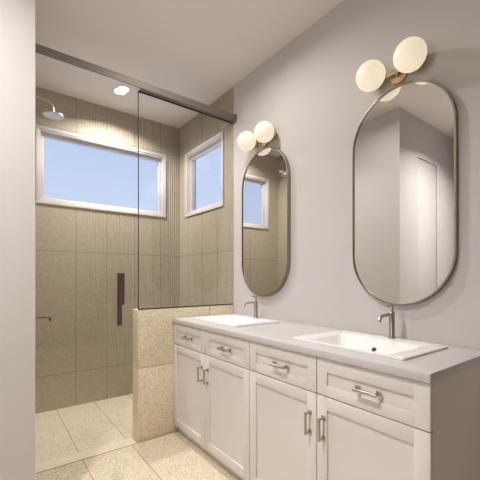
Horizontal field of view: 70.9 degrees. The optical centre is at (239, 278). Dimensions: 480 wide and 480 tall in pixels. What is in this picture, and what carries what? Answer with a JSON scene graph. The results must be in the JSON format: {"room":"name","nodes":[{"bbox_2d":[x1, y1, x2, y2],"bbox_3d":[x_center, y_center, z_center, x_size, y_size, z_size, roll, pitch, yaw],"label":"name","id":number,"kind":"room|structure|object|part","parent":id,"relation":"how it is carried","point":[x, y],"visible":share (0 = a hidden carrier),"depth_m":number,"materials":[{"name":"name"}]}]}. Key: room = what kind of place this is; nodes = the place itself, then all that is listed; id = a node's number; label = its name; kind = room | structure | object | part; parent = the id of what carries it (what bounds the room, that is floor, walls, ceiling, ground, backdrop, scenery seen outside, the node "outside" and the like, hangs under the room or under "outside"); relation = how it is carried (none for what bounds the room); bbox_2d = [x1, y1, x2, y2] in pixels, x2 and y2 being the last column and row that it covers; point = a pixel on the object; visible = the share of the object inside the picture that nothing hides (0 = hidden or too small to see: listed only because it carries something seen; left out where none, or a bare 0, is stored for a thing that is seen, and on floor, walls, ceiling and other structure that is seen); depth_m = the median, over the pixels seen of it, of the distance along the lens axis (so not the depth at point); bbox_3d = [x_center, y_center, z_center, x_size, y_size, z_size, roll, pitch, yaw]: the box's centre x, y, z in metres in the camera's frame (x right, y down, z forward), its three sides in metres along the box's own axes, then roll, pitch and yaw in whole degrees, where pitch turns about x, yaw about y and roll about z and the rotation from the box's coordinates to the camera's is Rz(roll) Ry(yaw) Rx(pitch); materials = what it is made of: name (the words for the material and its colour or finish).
{"room":"bathroom","nodes":[
{"label":"bathroom","id":0,"kind":"room"},
{"bbox_2d":[0,0,34,479],"bbox_3d":[-1.677,-0.245,1.311,1.445,2.864,0.703,0,0,-37],"label":"wall","id":1,"kind":"structure","parent":0,"point":[17,17],"depth_m":1.42,"materials":[{"name":"paint"}]},
{"bbox_2d":[35,43,236,123],"bbox_3d":[-0.666,-1.380,2.464,1.554,0.064,0.066,0,0,-37],"label":"header bar","id":2,"kind":"object","parent":1,"relation":"attached to","point":[42,52],"visible":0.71,"depth_m":2.33,"materials":[{"name":"beige metal"}]},
{"bbox_2d":[117,273,124,325],"bbox_3d":[-1.002,-0.085,2.206,0.697,2.528,0.069,0,0,-37],"label":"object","id":3,"kind":"structure","parent":2,"relation":"attached to","point":[120,276],"depth_m":2.30,"materials":[{"name":"brown metal"}]},
{"bbox_2d":[35,86,179,413],"bbox_3d":[-1.332,-0.245,3.362,1.567,2.864,0.120,0,0,-37],"label":"wall","id":4,"kind":"structure","parent":0,"point":[82,355],"depth_m":3.25,"materials":[{"name":"tile"}]},
{"bbox_2d":[36,125,165,217],"bbox_3d":[-1.325,-0.997,3.351,1.222,0.682,0.116,0,0,-37],"label":"window","id":5,"kind":"structure","parent":4,"relation":"in","point":[42,132],"depth_m":3.26,"materials":[{"name":"white plastic"}]},
{"bbox_2d":[35,394,238,479],"bbox_3d":[-0.371,1.237,0.865,3.240,0.100,5.269,0,0,-37],"label":"floor","id":6,"kind":"structure","parent":0,"point":[95,440],"depth_m":2.32,"materials":[{"name":"tile"}]},
{"bbox_2d":[174,323,249,479],"bbox_3d":[-0.016,0.763,2.381,0.609,0.848,0.940,0,0,-37],"label":"vanity cabinet","id":7,"kind":"object","parent":6,"relation":"on","point":[212,369],"visible":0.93,"depth_m":2.15,"materials":[{"name":"paint"}]},
{"bbox_3d":[-0.364,0.422,2.415,0.020,0.155,0.466,0,0,-37],"label":"drawer","id":8,"kind":"part","parent":7,"relation":"part of","materials":[{"name":"paint"}]},
{"bbox_3d":[-0.364,0.814,2.415,0.020,0.618,0.466,0,0,-37],"label":"door","id":9,"kind":"part","parent":7,"relation":"part of","materials":[{"name":"paint"}]},
{"bbox_3d":[-0.269,0.639,2.240,0.036,0.106,0.020,0,0,-37],"label":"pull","id":10,"kind":"part","parent":7,"relation":"part of","materials":[{"name":"silver metal"}]},
{"bbox_3d":[-0.223,0.639,2.179,0.036,0.106,0.020,0,0,-37],"label":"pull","id":11,"kind":"part","parent":7,"relation":"part of","materials":[{"name":"silver metal"}]},
{"bbox_3d":[-0.097,0.424,2.012,0.036,0.020,0.106,0,0,-37],"label":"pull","id":12,"kind":"part","parent":7,"relation":"part of","materials":[{"name":"silver metal"}]},
{"bbox_3d":[-0.082,0.422,2.038,0.020,0.155,0.466,0,0,-37],"label":"drawer","id":13,"kind":"part","parent":7,"relation":"part of","materials":[{"name":"paint"}]},
{"bbox_3d":[-0.082,0.814,2.038,0.020,0.618,0.466,0,0,-37],"label":"door","id":14,"kind":"part","parent":7,"relation":"part of","materials":[{"name":"paint"}]},
{"bbox_2d":[250,341,479,479],"bbox_3d":[0.548,0.763,1.628,0.609,0.848,0.942,0,0,-37],"label":"vanity cabinet","id":15,"kind":"object","parent":6,"relation":"on","point":[312,417],"visible":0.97,"depth_m":1.33,"materials":[{"name":"paint"}]},
{"bbox_3d":[0.185,0.424,1.635,0.036,0.020,0.106,0,0,-37],"label":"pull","id":16,"kind":"part","parent":15,"relation":"part of","materials":[{"name":"silver metal"}]},
{"bbox_3d":[0.200,0.422,1.661,0.020,0.155,0.466,0,0,-37],"label":"drawer","id":17,"kind":"part","parent":15,"relation":"part of","materials":[{"name":"paint"}]},
{"bbox_3d":[0.200,0.814,1.661,0.020,0.618,0.466,0,0,-37],"label":"door","id":18,"kind":"part","parent":15,"relation":"part of","materials":[{"name":"paint"}]},
{"bbox_3d":[0.296,0.639,1.487,0.036,0.106,0.020,0,0,-37],"label":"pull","id":19,"kind":"part","parent":15,"relation":"part of","materials":[{"name":"silver metal"}]},
{"bbox_3d":[0.342,0.639,1.426,0.036,0.106,0.020,0,0,-37],"label":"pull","id":20,"kind":"part","parent":15,"relation":"part of","materials":[{"name":"silver metal"}]},
{"bbox_2d":[172,313,479,383],"bbox_3d":[0.277,0.323,2.010,0.587,0.032,1.888,0,0,-37],"label":"countertop","id":21,"kind":"structure","parent":15,"relation":"on","point":[429,368],"depth_m":1.44,"materials":[{"name":"stone"}]},
{"bbox_2d":[191,314,279,326],"bbox_3d":[-0.045,0.358,2.443,0.390,0.122,0.571,0,0,-37],"label":"sink","id":22,"kind":"object","parent":21,"relation":"in","point":[232,320],"visible":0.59,"depth_m":2.52,"materials":[{"name":"white ceramic"}]},
{"bbox_2d":[243,296,258,317],"bbox_3d":[0.079,0.214,2.491,0.140,0.167,0.040,0,0,-37],"label":"faucet","id":23,"kind":"object","parent":22,"relation":"on","point":[255,302],"visible":0.99,"depth_m":2.51,"materials":[{"name":"silver metal"}]},
{"bbox_2d":[293,330,447,360],"bbox_3d":[0.592,0.358,1.594,0.390,0.122,0.571,0,0,-37],"label":"sink","id":24,"kind":"object","parent":21,"relation":"in","point":[399,349],"visible":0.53,"depth_m":1.61,"materials":[{"name":"white ceramic"}]},
{"bbox_2d":[378,305,395,338],"bbox_3d":[0.714,0.214,1.644,0.140,0.167,0.040,0,0,-37],"label":"faucet","id":25,"kind":"object","parent":24,"relation":"on","point":[391,314],"visible":1,"depth_m":1.66,"materials":[{"name":"silver metal"}]},
{"bbox_3d":[0.702,0.192,1.635,0.110,0.037,0.017,0,0,-37],"label":"spout","id":26,"kind":"part","parent":25,"relation":"part of","materials":[{"name":"silver metal"}]},
{"bbox_3d":[0.468,0.424,1.258,0.036,0.020,0.106,0,0,-37],"label":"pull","id":27,"kind":"part","parent":15,"relation":"part of","materials":[{"name":"silver metal"}]},
{"bbox_3d":[0.483,0.422,1.284,0.020,0.155,0.468,0,0,-37],"label":"drawer","id":28,"kind":"part","parent":15,"relation":"part of","materials":[{"name":"paint"}]},
{"bbox_3d":[0.483,0.814,1.284,0.020,0.618,0.468,0,0,-37],"label":"door","id":29,"kind":"part","parent":15,"relation":"part of","materials":[{"name":"paint"}]},
{"bbox_2d":[133,305,233,441],"bbox_3d":[-0.430,0.710,2.736,0.850,0.955,0.120,0,0,-37],"label":"wall","id":30,"kind":"structure","parent":0,"point":[153,329],"depth_m":2.51,"materials":[{"name":"stone"}]},
{"bbox_2d":[138,91,232,309],"bbox_3d":[-0.401,-0.561,2.694,0.842,1.586,0.017,0,0,-37],"label":"glass panel","id":31,"kind":"object","parent":30,"relation":"on","point":[138,91],"visible":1,"depth_m":2.48,"materials":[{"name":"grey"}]},
{"bbox_2d":[35,0,342,128],"bbox_3d":[-0.371,-1.727,0.865,3.240,0.100,5.269,0,0,-37],"label":"ceiling","id":32,"kind":"structure","parent":0,"point":[197,50],"depth_m":2.40,"materials":[{"name":"paint"}]},
{"bbox_2d":[116,85,130,92],"bbox_3d":[-1.033,-1.674,2.990,0.120,0.004,0.120,0,0,-37],"label":"recessed light","id":33,"kind":"object","parent":32,"relation":"in","point":[119,88],"visible":0.84,"depth_m":2.99,"materials":[{"name":"white"}]},
{"bbox_2d":[180,0,479,347],"bbox_3d":[0.874,-0.245,1.806,0.120,2.864,5.041,0,0,-37],"label":"wall","id":34,"kind":"structure","parent":0,"point":[308,90],"depth_m":2.11,"materials":[{"name":"paint"}]},
{"bbox_2d":[185,131,223,217],"bbox_3d":[-0.333,-0.997,3.393,0.116,0.682,0.738,0,0,-37],"label":"window","id":35,"kind":"structure","parent":34,"relation":"in","point":[217,141],"depth_m":3.52,"materials":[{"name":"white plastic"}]},
{"bbox_3d":[-0.322,-0.997,3.401,0.050,0.604,0.660,0,0,-37],"label":"sash","id":36,"kind":"part","parent":35,"relation":"part of","materials":[{"name":"white wood"}]},
{"bbox_2d":[237,121,275,150],"bbox_3d":[0.127,-1.066,2.553,0.177,0.147,0.354,0,0,-37],"label":"sconce","id":37,"kind":"object","parent":34,"relation":"attached to","point":[264,131],"visible":1,"depth_m":2.47,"materials":[{"name":"white glass"}]},
{"bbox_3d":[0.053,-1.066,2.627,0.147,0.147,0.147,0,0,-37],"label":"globe","id":38,"kind":"part","parent":37,"relation":"part of","materials":[{"name":"white glass"}]},
{"bbox_3d":[0.177,-1.066,2.462,0.147,0.147,0.147,0,0,-37],"label":"globe","id":39,"kind":"part","parent":37,"relation":"part of","materials":[{"name":"white glass"}]},
{"bbox_2d":[242,147,290,295],"bbox_3d":[0.186,-0.427,2.597,0.030,1.136,0.538,0,0,-37],"label":"mirror","id":40,"kind":"object","parent":34,"relation":"attached to","point":[266,183],"visible":1,"depth_m":2.56,"materials":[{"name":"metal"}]},
{"bbox_2d":[356,36,426,91],"bbox_3d":[0.762,-1.066,1.705,0.177,0.147,0.354,0,0,-37],"label":"sconce","id":41,"kind":"object","parent":34,"relation":"attached to","point":[410,55],"visible":1,"depth_m":1.71,"materials":[{"name":"white glass"}]},
{"bbox_3d":[0.688,-1.066,1.779,0.147,0.147,0.147,0,0,-37],"label":"globe","id":42,"kind":"part","parent":41,"relation":"part of","materials":[{"name":"white glass"}]},
{"bbox_3d":[0.807,-1.056,1.738,0.033,0.030,0.200,0,0,-37],"label":"arm","id":43,"kind":"part","parent":41,"relation":"part of","materials":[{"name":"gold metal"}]},
{"bbox_3d":[0.813,-1.066,1.613,0.147,0.147,0.147,0,0,-37],"label":"globe","id":44,"kind":"part","parent":41,"relation":"part of","materials":[{"name":"white glass"}]},
{"bbox_2d":[352,80,457,305],"bbox_3d":[0.824,-0.427,1.746,0.030,1.136,0.538,0,0,-37],"label":"mirror","id":45,"kind":"object","parent":34,"relation":"attached to","point":[405,150],"visible":1,"depth_m":1.71,"materials":[{"name":"metal"}]},
{"bbox_3d":[-1.701,-0.245,2.447,0.120,2.864,1.142,0,0,-37],"label":"wall","id":46,"kind":"structure","parent":0,"visible":0},
{"bbox_2d":[35,316,51,320],"bbox_3d":[-1.570,0.307,2.572,0.238,0.058,0.048,0,0,-37],"label":"spout","id":47,"kind":"object","parent":46,"relation":"attached to","point":[48,317],"visible":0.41,"depth_m":2.61,"materials":[{"name":"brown metal"}]},
{"bbox_2d":[35,95,63,119],"bbox_3d":[-1.537,-1.342,2.598,0.323,0.138,0.148,0,0,-37],"label":"shower head","id":48,"kind":"object","parent":46,"relation":"attached to","point":[53,115],"visible":0.79,"depth_m":2.63},
{"bbox_3d":[-1.563,-1.357,2.578,0.257,0.109,0.052,0,0,-37],"label":"arm","id":49,"kind":"part","parent":48,"relation":"part of","materials":[{"name":"silver metal"}]}
]}

